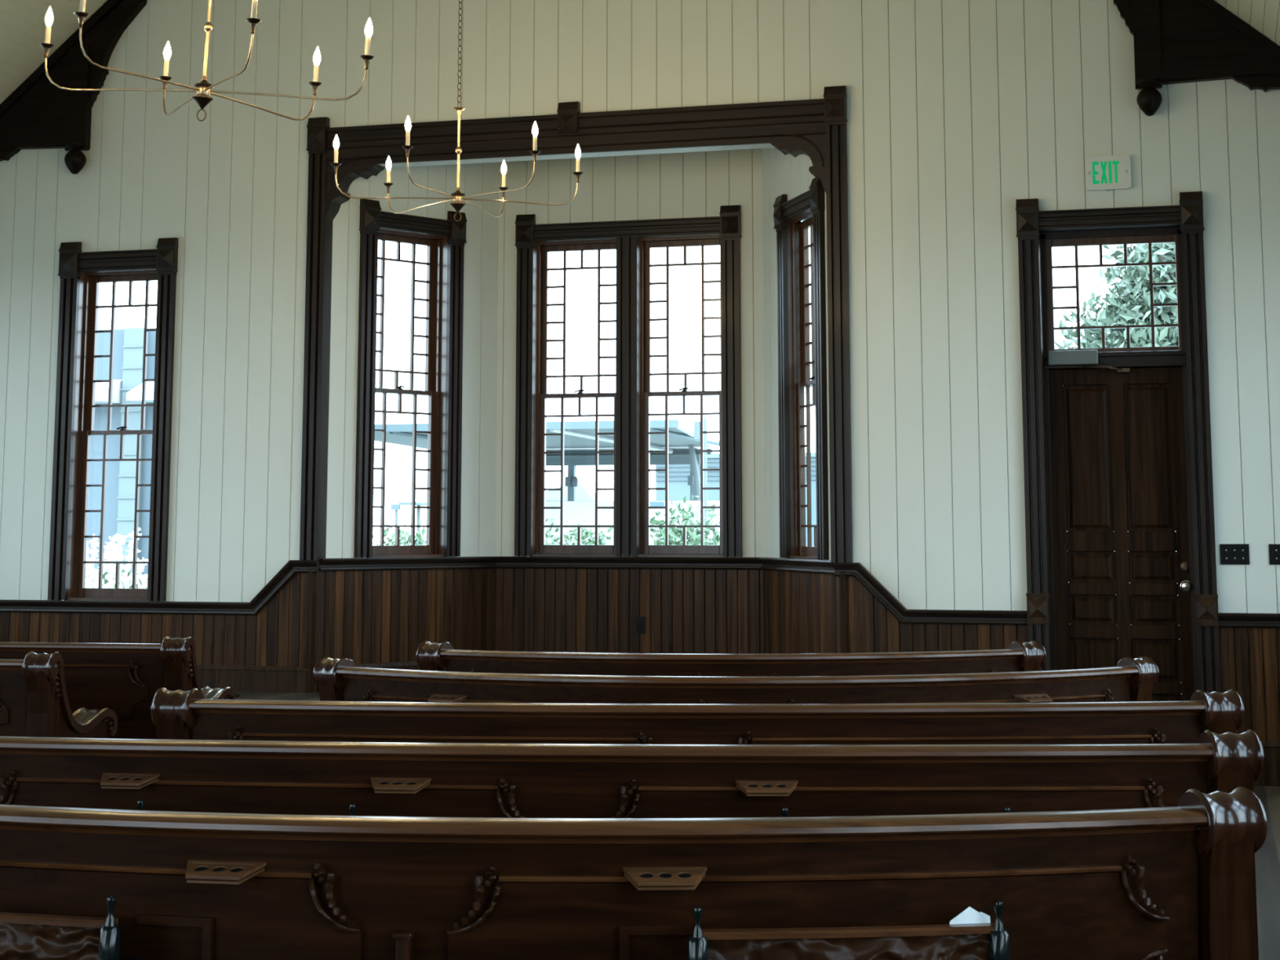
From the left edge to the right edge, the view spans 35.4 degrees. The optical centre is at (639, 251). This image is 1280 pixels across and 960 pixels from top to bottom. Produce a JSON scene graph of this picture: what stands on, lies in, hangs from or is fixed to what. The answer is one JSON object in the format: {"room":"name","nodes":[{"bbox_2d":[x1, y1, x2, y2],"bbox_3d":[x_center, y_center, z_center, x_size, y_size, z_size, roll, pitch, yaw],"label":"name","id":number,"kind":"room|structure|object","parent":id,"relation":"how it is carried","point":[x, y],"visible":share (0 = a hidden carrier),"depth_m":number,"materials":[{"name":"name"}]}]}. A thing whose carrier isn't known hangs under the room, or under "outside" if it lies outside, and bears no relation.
{"room":"house of worship","nodes":[
{"label":"house of worship","id":0,"kind":"room"},
{"bbox_2d":[234,691,319,701],"bbox_3d":[-1.566,2.662,11.362,6.666,0.338,2.094,-2,-8,16],"label":"platform","id":1,"kind":"object","parent":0,"point":[262,695],"visible":0.02,"depth_m":11.10,"materials":[{"name":"brown wood"}]},
{"bbox_2d":[325,162,499,558],"bbox_3d":[-1.381,1.076,12.013,1.355,3.660,0.009,8,-11,-44],"label":"wall","id":2,"kind":"structure","parent":0,"point":[480,309],"depth_m":12.29,"materials":[{"name":"white paint"}]},
{"bbox_2d":[316,661,420,692],"bbox_3d":[-1.352,2.481,11.804,1.295,0.142,0.029,8,-11,-44],"label":"baseboard","id":3,"kind":"structure","parent":2,"relation":"attached to","point":[411,665],"depth_m":11.72,"materials":[{"name":"brown wood"}]},
{"bbox_2d":[311,568,493,692],"bbox_3d":[-1.371,2.377,11.824,1.355,1.030,0.006,8,-11,-44],"label":"trim","id":4,"kind":"structure","parent":2,"relation":"attached to","point":[360,616],"depth_m":11.80,"materials":[{"name":"brown wood"}]},
{"bbox_2d":[319,556,497,571],"bbox_3d":[-1.347,1.848,11.893,1.325,0.073,0.056,8,-11,-44],"label":"trim","id":5,"kind":"structure","parent":2,"relation":"attached to","point":[433,562],"depth_m":11.85,"materials":[{"name":"brown wood"}]},
{"bbox_2d":[354,199,466,557],"bbox_3d":[-1.425,0.788,12.089,0.784,2.134,0.258,8,-11,-44],"label":"window","id":6,"kind":"structure","parent":2,"relation":"in","point":[445,240],"depth_m":12.16,"materials":[{"name":"brown wood"}]},
{"bbox_2d":[493,568,496,650],"bbox_3d":[-0.895,2.272,12.309,0.022,0.690,0.021,-2,-8,16],"label":"trim","id":7,"kind":"structure","parent":2,"relation":"attached to","point":[495,569],"depth_m":12.31,"materials":[{"name":"brown wood"}]},
{"bbox_2d":[495,148,765,557],"bbox_3d":[-0.073,1.109,12.252,1.700,3.660,0.009,-2,-8,16],"label":"wall","id":8,"kind":"structure","parent":0,"point":[690,184],"depth_m":12.40,"materials":[{"name":"white paint"}]},
{"bbox_2d":[514,204,742,557],"bbox_3d":[-0.060,0.817,12.348,1.444,2.147,0.258,-2,-8,16],"label":"window","id":9,"kind":"structure","parent":8,"relation":"in","point":[633,241],"depth_m":12.33,"materials":[{"name":"brown wood"}]},
{"bbox_2d":[496,556,762,569],"bbox_3d":[-0.081,1.878,12.114,1.700,0.073,0.056,-2,-8,16],"label":"trim","id":10,"kind":"structure","parent":8,"relation":"attached to","point":[531,562],"depth_m":12.11,"materials":[{"name":"brown wood"}]},
{"bbox_2d":[495,568,764,653],"bbox_3d":[-0.076,2.409,12.059,1.700,1.030,0.006,-2,-8,16],"label":"trim","id":11,"kind":"structure","parent":8,"relation":"attached to","point":[581,611],"depth_m":12.09,"materials":[{"name":"brown wood"}]},
{"bbox_2d":[635,616,645,633],"bbox_3d":[0.002,2.242,12.051,0.060,0.100,0.008,-2,-8,16],"label":"wall outlet","id":12,"kind":"object","parent":8,"relation":"attached to","point":[640,621],"visible":1,"depth_m":12.05,"materials":[{"name":"black plastic"}]},
{"bbox_2d":[637,619,643,624],"bbox_3d":[0.002,2.223,12.051,0.032,0.028,0.002,-2,-8,16],"label":"receptacle","id":13,"kind":"object","parent":12,"relation":"attached to","point":[639,621],"depth_m":12.05,"materials":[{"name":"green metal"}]},
{"bbox_2d":[637,626,643,631],"bbox_3d":[0.002,2.260,12.046,0.032,0.028,0.002,-2,-8,16],"label":"receptacle","id":14,"kind":"object","parent":12,"relation":"attached to","point":[639,628],"depth_m":12.04,"materials":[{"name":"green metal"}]},
{"bbox_2d":[0,0,1279,613],"bbox_3d":[-0.381,-0.666,11.354,9.200,6.930,0.009,-2,-8,16],"label":"wall","id":15,"kind":"structure","parent":0,"point":[958,112],"depth_m":11.08,"materials":[{"name":"white paint"}]},
{"bbox_2d":[64,142,86,173],"bbox_3d":[-3.411,-0.561,12.133,0.130,0.185,0.130,-2,-8,16],"label":"pendant","id":16,"kind":"object","parent":15,"relation":"attached to","point":[75,160],"depth_m":12.09,"materials":[{"name":"brown wood"}]},
{"bbox_2d":[47,237,178,601],"bbox_3d":[-3.101,1.011,11.961,0.779,2.158,0.258,-2,-8,16],"label":"window","id":17,"kind":"structure","parent":15,"relation":"in","point":[81,273],"depth_m":11.94,"materials":[{"name":"brown wood"}]},
{"bbox_2d":[305,568,314,692],"bbox_3d":[-1.869,2.143,11.371,0.040,0.690,0.039,-2,-8,16],"label":"trim","id":18,"kind":"structure","parent":15,"relation":"attached to","point":[310,595],"depth_m":11.36,"materials":[{"name":"brown wood"}]},
{"bbox_2d":[299,85,853,562],"bbox_3d":[-0.396,0.434,11.227,3.184,2.564,0.211,-2,-8,16],"label":"trim","id":19,"kind":"structure","parent":15,"relation":"attached to","point":[816,129],"depth_m":11.30,"materials":[{"name":"brown wood"}]},
{"bbox_2d":[0,573,1279,742],"bbox_3d":[-0.385,2.259,10.936,9.200,1.020,0.006,-2,-8,16],"label":"wainscoting","id":20,"kind":"structure","parent":15,"relation":"attached to","point":[1250,657],"depth_m":11.39,"materials":[{"name":"brown wood"}]},
{"bbox_2d":[0,0,1279,173],"bbox_3d":[-0.383,-2.128,11.481,9.120,3.961,0.131,-2,-8,16],"label":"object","id":21,"kind":"structure","parent":15,"relation":"attached to","point":[1175,42],"depth_m":10.50,"materials":[{"name":"brown wood"}]},
{"bbox_2d":[0,560,1279,628],"bbox_3d":[-0.390,1.851,10.974,9.200,0.313,0.056,-2,-8,16],"label":"trim","id":22,"kind":"structure","parent":15,"relation":"attached to","point":[904,615],"depth_m":11.42,"materials":[{"name":"brown wood"}]},
{"bbox_2d":[196,664,1279,786],"bbox_3d":[-0.389,2.524,10.883,9.200,0.480,0.028,-2,-8,16],"label":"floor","id":23,"kind":"structure","parent":15,"relation":"attached to","point":[237,677],"depth_m":11.38,"materials":[{"name":"brown wood"}]},
{"bbox_2d":[839,571,848,653],"bbox_3d":[1.070,2.028,10.543,0.040,0.690,0.039,-2,-8,16],"label":"trim","id":24,"kind":"structure","parent":15,"relation":"attached to","point":[842,579],"depth_m":10.54,"materials":[{"name":"brown wood"}]},
{"bbox_2d":[1084,154,1131,191],"bbox_3d":[2.445,-0.410,10.486,0.232,0.184,0.030,-2,-8,16],"label":"exit sign","id":25,"kind":"object","parent":15,"relation":"attached to","point":[1106,172],"visible":1,"depth_m":10.47,"materials":[{"name":"white plastic"}]},
{"bbox_2d":[1015,191,1221,701],"bbox_3d":[2.466,1.193,10.352,0.952,2.972,0.294,-2,-8,16],"label":"door","id":26,"kind":"structure","parent":15,"relation":"in","point":[1121,563],"depth_m":10.38,"materials":[{"name":"brown wood"}]},
{"bbox_2d":[1136,78,1162,115],"bbox_3d":[2.645,-0.797,10.428,0.130,0.185,0.130,-2,-8,16],"label":"pendant","id":27,"kind":"object","parent":15,"relation":"attached to","point":[1148,100],"depth_m":10.39,"materials":[{"name":"brown wood"}]},
{"bbox_2d":[1219,543,1249,564],"bbox_3d":[2.983,1.518,10.072,0.140,0.102,0.016,-2,-8,16],"label":"switch plate","id":28,"kind":"object","parent":15,"relation":"attached to","point":[1230,553],"visible":1,"depth_m":10.07,"materials":[{"name":"black plastic"}]},
{"bbox_2d":[1268,543,1279,564],"bbox_3d":[3.195,1.510,10.012,0.110,0.102,0.016,-2,-8,16],"label":"switch plate","id":29,"kind":"object","parent":15,"relation":"attached to","point":[1273,548],"visible":1,"depth_m":10.02,"materials":[{"name":"black plastic"}]},
{"bbox_2d":[0,0,1279,104],"bbox_3d":[-2.296,-3.090,4.887,9.231,3.900,14.000,-2,-8,16],"label":"ceiling","id":30,"kind":"structure","parent":0,"point":[23,24],"depth_m":11.92,"materials":[{"name":"paint"}]},
{"bbox_2d":[40,0,373,121],"bbox_3d":[-1.466,-2.491,7.038,1.142,4.142,0.996,0,-8,2],"label":"chandelier","id":31,"kind":"object","parent":30,"relation":"hanging from","point":[202,98],"visible":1,"depth_m":6.76,"materials":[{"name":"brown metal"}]},
{"bbox_2d":[330,0,582,221],"bbox_3d":[-0.820,-2.174,9.316,1.017,4.114,1.143,-2,-8,16],"label":"chandelier","id":32,"kind":"object","parent":30,"relation":"hanging from","point":[458,197],"visible":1,"depth_m":9.05,"materials":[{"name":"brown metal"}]},
{"bbox_2d":[761,147,831,559],"bbox_3d":[0.914,0.986,11.367,0.009,3.660,1.355,2,-8,-14],"label":"wall","id":33,"kind":"structure","parent":0,"point":[782,174],"depth_m":11.89,"materials":[{"name":"white paint"}]},
{"bbox_2d":[763,569,764,653],"bbox_3d":[0.741,2.209,11.849,0.022,0.690,0.021,-2,-8,16],"label":"trim","id":34,"kind":"structure","parent":33,"relation":"attached to","point":[763,570],"depth_m":11.86,"materials":[{"name":"brown wood"}]},
{"bbox_2d":[758,557,834,574],"bbox_3d":[0.878,1.761,11.267,0.056,0.073,1.325,2,-8,-14],"label":"trim","id":35,"kind":"structure","parent":33,"relation":"attached to","point":[808,566],"depth_m":11.21,"materials":[{"name":"brown wood"}]},
{"bbox_2d":[773,177,829,559],"bbox_3d":[0.986,0.688,11.354,0.258,2.132,0.783,2,-8,-14],"label":"window","id":36,"kind":"structure","parent":33,"relation":"in","point":[793,218],"depth_m":11.52,"materials":[{"name":"brown wood"}]},
{"bbox_2d":[764,569,839,653],"bbox_3d":[0.901,2.288,11.184,0.006,1.030,1.355,2,-8,-14],"label":"trim","id":37,"kind":"structure","parent":33,"relation":"attached to","point":[802,613],"depth_m":11.21,"materials":[{"name":"brown wood"}]},
{"bbox_2d":[1253,785,1279,959],"bbox_3d":[-2.296,1.903,4.197,9.800,0.120,14.600,-2,-8,16],"label":"floor","id":38,"kind":"structure","parent":0,"point":[1267,859],"depth_m":7.25,"materials":[{"name":"grey carpet"}]},
{"bbox_2d":[0,651,117,737],"bbox_3d":[-2.897,1.669,6.216,2.480,0.895,0.492,-1,-8,9],"label":"pew","id":39,"kind":"object","parent":38,"relation":"on","point":[34,701],"visible":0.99,"depth_m":5.88,"materials":[{"name":"brown wood"}]},
{"bbox_2d":[0,635,235,738],"bbox_3d":[-2.691,1.783,7.038,2.480,0.895,0.492,-1,-8,9],"label":"pew","id":40,"kind":"object","parent":38,"relation":"on","point":[124,678],"visible":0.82,"depth_m":6.71,"materials":[{"name":"brown wood"}]},
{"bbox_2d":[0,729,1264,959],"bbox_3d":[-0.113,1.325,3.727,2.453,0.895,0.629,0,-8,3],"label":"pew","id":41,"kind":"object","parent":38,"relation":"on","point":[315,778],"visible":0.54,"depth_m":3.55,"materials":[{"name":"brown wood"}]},
{"bbox_2d":[100,773,159,789],"bbox_3d":[-0.926,0.953,3.616,0.111,0.022,0.048,-1,-8,9],"label":"shelf","id":42,"kind":"object","parent":41,"relation":"attached to","point":[108,780],"depth_m":3.62,"materials":[{"name":"brown wood"}]},
{"bbox_2d":[370,777,431,793],"bbox_3d":[-0.427,0.944,3.554,0.110,0.022,0.051,0,-8,3],"label":"shelf","id":43,"kind":"object","parent":41,"relation":"attached to","point":[378,784],"depth_m":3.55,"materials":[{"name":"brown wood"}]},
{"bbox_2d":[735,780,797,795],"bbox_3d":[0.223,0.939,3.516,0.111,0.022,0.048,0,-8,1],"label":"shelf","id":44,"kind":"object","parent":41,"relation":"attached to","point":[743,788],"depth_m":3.51,"materials":[{"name":"brown wood"}]},
{"bbox_2d":[0,786,1266,959],"bbox_3d":[-0.280,1.208,2.880,2.302,0.895,0.730,-1,-8,6],"label":"pew","id":45,"kind":"object","parent":38,"relation":"on","point":[1170,882],"visible":1,"depth_m":2.65,"materials":[{"name":"brown wood"}]},
{"bbox_2d":[185,859,266,884],"bbox_3d":[-0.555,0.820,2.654,0.111,0.022,0.048,-1,-8,11],"label":"shelf","id":46,"kind":"object","parent":45,"relation":"attached to","point":[197,871],"depth_m":2.65,"materials":[{"name":"brown wood"}]},
{"bbox_2d":[622,866,706,889],"bbox_3d":[0.033,0.814,2.607,0.111,0.022,0.048,0,-8,-1],"label":"shelf","id":47,"kind":"object","parent":45,"relation":"attached to","point":[633,877],"depth_m":2.61,"materials":[{"name":"brown wood"}]},
{"bbox_2d":[949,906,990,924],"bbox_3d":[0.425,0.882,2.601,0.066,0.066,0.006,1,-8,-10],"label":"folded paper","id":48,"kind":"object","parent":45,"relation":"in","point":[969,915],"visible":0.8,"depth_m":2.60,"materials":[{"name":"white paper"}]},
{"bbox_2d":[151,687,1244,744],"bbox_3d":[0.124,1.441,4.566,2.436,0.895,0.656,0,-8,1],"label":"pew","id":49,"kind":"object","parent":38,"relation":"on","point":[178,714],"visible":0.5,"depth_m":4.40,"materials":[{"name":"brown wood"}]},
{"bbox_2d":[416,640,1045,676],"bbox_3d":[0.292,1.697,6.417,2.014,0.895,0.701,0,-8,-1],"label":"pew","id":50,"kind":"object","parent":38,"relation":"on","point":[1019,656],"visible":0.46,"depth_m":6.21,"materials":[{"name":"brown wood"}]},
{"bbox_2d":[313,656,1159,703],"bbox_3d":[0.272,1.573,5.521,2.370,0.895,0.813,0,-8,-1],"label":"pew","id":51,"kind":"object","parent":38,"relation":"on","point":[1134,679],"visible":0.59,"depth_m":5.30,"materials":[{"name":"brown wood"}]},
{"bbox_2d":[427,693,466,702],"bbox_3d":[-0.520,1.194,5.355,0.111,0.022,0.048,-4,-9,26],"label":"shelf","id":52,"kind":"object","parent":51,"relation":"attached to","point":[448,698],"depth_m":5.35,"materials":[{"name":"brown wood"}]},
{"bbox_2d":[1013,693,1053,702],"bbox_3d":[1.057,1.195,5.365,0.111,0.022,0.048,4,-9,-27],"label":"shelf","id":53,"kind":"object","parent":51,"relation":"attached to","point":[1017,697],"depth_m":5.36,"materials":[{"name":"brown wood"}]},
{"label":"outside","id":54,"kind":"structure","parent":0,"visible":0},
{"bbox_3d":[7.004,5.036,24.184,120.000,0.148,150.000,-2,-8,16],"label":"lawn","id":55,"kind":"structure","parent":54,"visible":0},
{"bbox_2d":[84,533,124,588],"bbox_3d":[-4.288,2.892,15.610,1.120,1.487,0.790,-2,-8,16],"label":"flowering shrub","id":56,"kind":"object","parent":55,"relation":"on","point":[93,542],"visible":0.05,"depth_m":15.59,"materials":[{"name":"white plant"}]},
{"bbox_2d":[84,527,148,588],"bbox_3d":[-3.798,2.725,14.670,1.076,1.483,0.816,-6,-10,35],"label":"flowering shrub","id":57,"kind":"object","parent":55,"relation":"on","point":[126,580],"visible":0.21,"depth_m":14.63,"materials":[{"name":"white plant"}]},
{"bbox_2d":[86,327,155,588],"bbox_3d":[-6.754,3.021,24.002,4.780,3.790,4.400,-2,-8,16],"label":"building","id":58,"kind":"structure","parent":55,"relation":"on","point":[119,518],"depth_m":21.94,"materials":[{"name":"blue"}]},
{"bbox_2d":[391,504,400,540],"bbox_3d":[-2.547,3.560,20.853,0.100,1.860,0.040,-2,-8,16],"label":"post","id":59,"kind":"object","parent":55,"relation":"on","point":[393,507],"visible":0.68,"depth_m":20.96,"materials":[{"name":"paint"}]},
{"bbox_2d":[373,519,426,545],"bbox_3d":[-1.942,3.045,16.524,1.001,1.676,0.650,-5,-9,32],"label":"shrub","id":60,"kind":"object","parent":55,"relation":"on","point":[418,535],"visible":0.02,"depth_m":16.61,"materials":[{"name":"green plant"}]},
{"bbox_2d":[399,502,426,542],"bbox_3d":[-2.310,3.566,20.973,0.230,1.880,0.600,-2,-8,16],"label":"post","id":61,"kind":"object","parent":55,"relation":"on","point":[418,504],"visible":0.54,"depth_m":20.97,"materials":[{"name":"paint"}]},
{"bbox_2d":[527,518,559,556],"bbox_3d":[-0.925,3.078,17.027,0.982,1.749,0.605,-2,-8,16],"label":"shrub","id":62,"kind":"object","parent":55,"relation":"on","point":[549,535],"visible":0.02,"depth_m":17.08,"materials":[{"name":"green plant"}]},
{"bbox_2d":[374,419,719,501],"bbox_3d":[-1.204,3.725,25.702,4.685,2.860,4.140,-2,-8,16],"label":"pavilion","id":63,"kind":"object","parent":55,"relation":"on","point":[579,436],"visible":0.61,"depth_m":26.71,"materials":[{"name":"grey paint"}]},
{"bbox_2d":[545,484,607,501],"bbox_3d":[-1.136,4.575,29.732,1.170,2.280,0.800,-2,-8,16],"label":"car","id":64,"kind":"object","parent":55,"relation":"on","point":[583,494],"visible":0.2,"depth_m":29.60,"materials":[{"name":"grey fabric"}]},
{"bbox_2d":[559,519,613,545],"bbox_3d":[-0.382,2.988,16.100,0.915,1.673,0.580,-2,-8,16],"label":"shrub","id":65,"kind":"object","parent":55,"relation":"on","point":[602,541],"visible":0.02,"depth_m":16.17,"materials":[{"name":"green plant"}]},
{"bbox_2d":[545,500,719,545],"bbox_3d":[-0.417,4.148,25.455,3.900,1.955,0.170,-2,-8,16],"label":"outdoor ground","id":66,"kind":"structure","parent":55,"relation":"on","point":[575,512],"depth_m":25.53,"materials":[{"name":"grey"}]},
{"bbox_2d":[649,494,719,545],"bbox_3d":[0.380,2.962,16.655,1.044,1.877,0.683,-2,-8,16],"label":"shrub","id":67,"kind":"object","parent":55,"relation":"on","point":[694,539],"visible":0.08,"depth_m":16.70,"materials":[{"name":"green plant"}]},
{"bbox_2d":[693,417,707,538],"bbox_3d":[0.579,2.897,18.977,0.120,2.660,0.060,-2,-8,16],"label":"pole","id":68,"kind":"object","parent":55,"relation":"on","point":[696,424],"visible":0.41,"depth_m":19.09,"materials":[{"name":"grey metal"}]},
{"bbox_2d":[655,452,816,546],"bbox_3d":[2.212,5.374,38.133,3.500,3.000,2.150,-2,-8,16],"label":"shed","id":69,"kind":"object","parent":55,"relation":"on","point":[678,488],"visible":0.15,"depth_m":37.54,"materials":[{"name":"grey paint"}]},
{"bbox_2d":[1054,243,1178,348],"bbox_3d":[4.738,1.491,16.269,2.709,4.707,1.676,-2,-8,13],"label":"magnolia tree","id":70,"kind":"object","parent":55,"relation":"on","point":[1131,305],"visible":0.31,"depth_m":16.20,"materials":[{"name":"green plant"}]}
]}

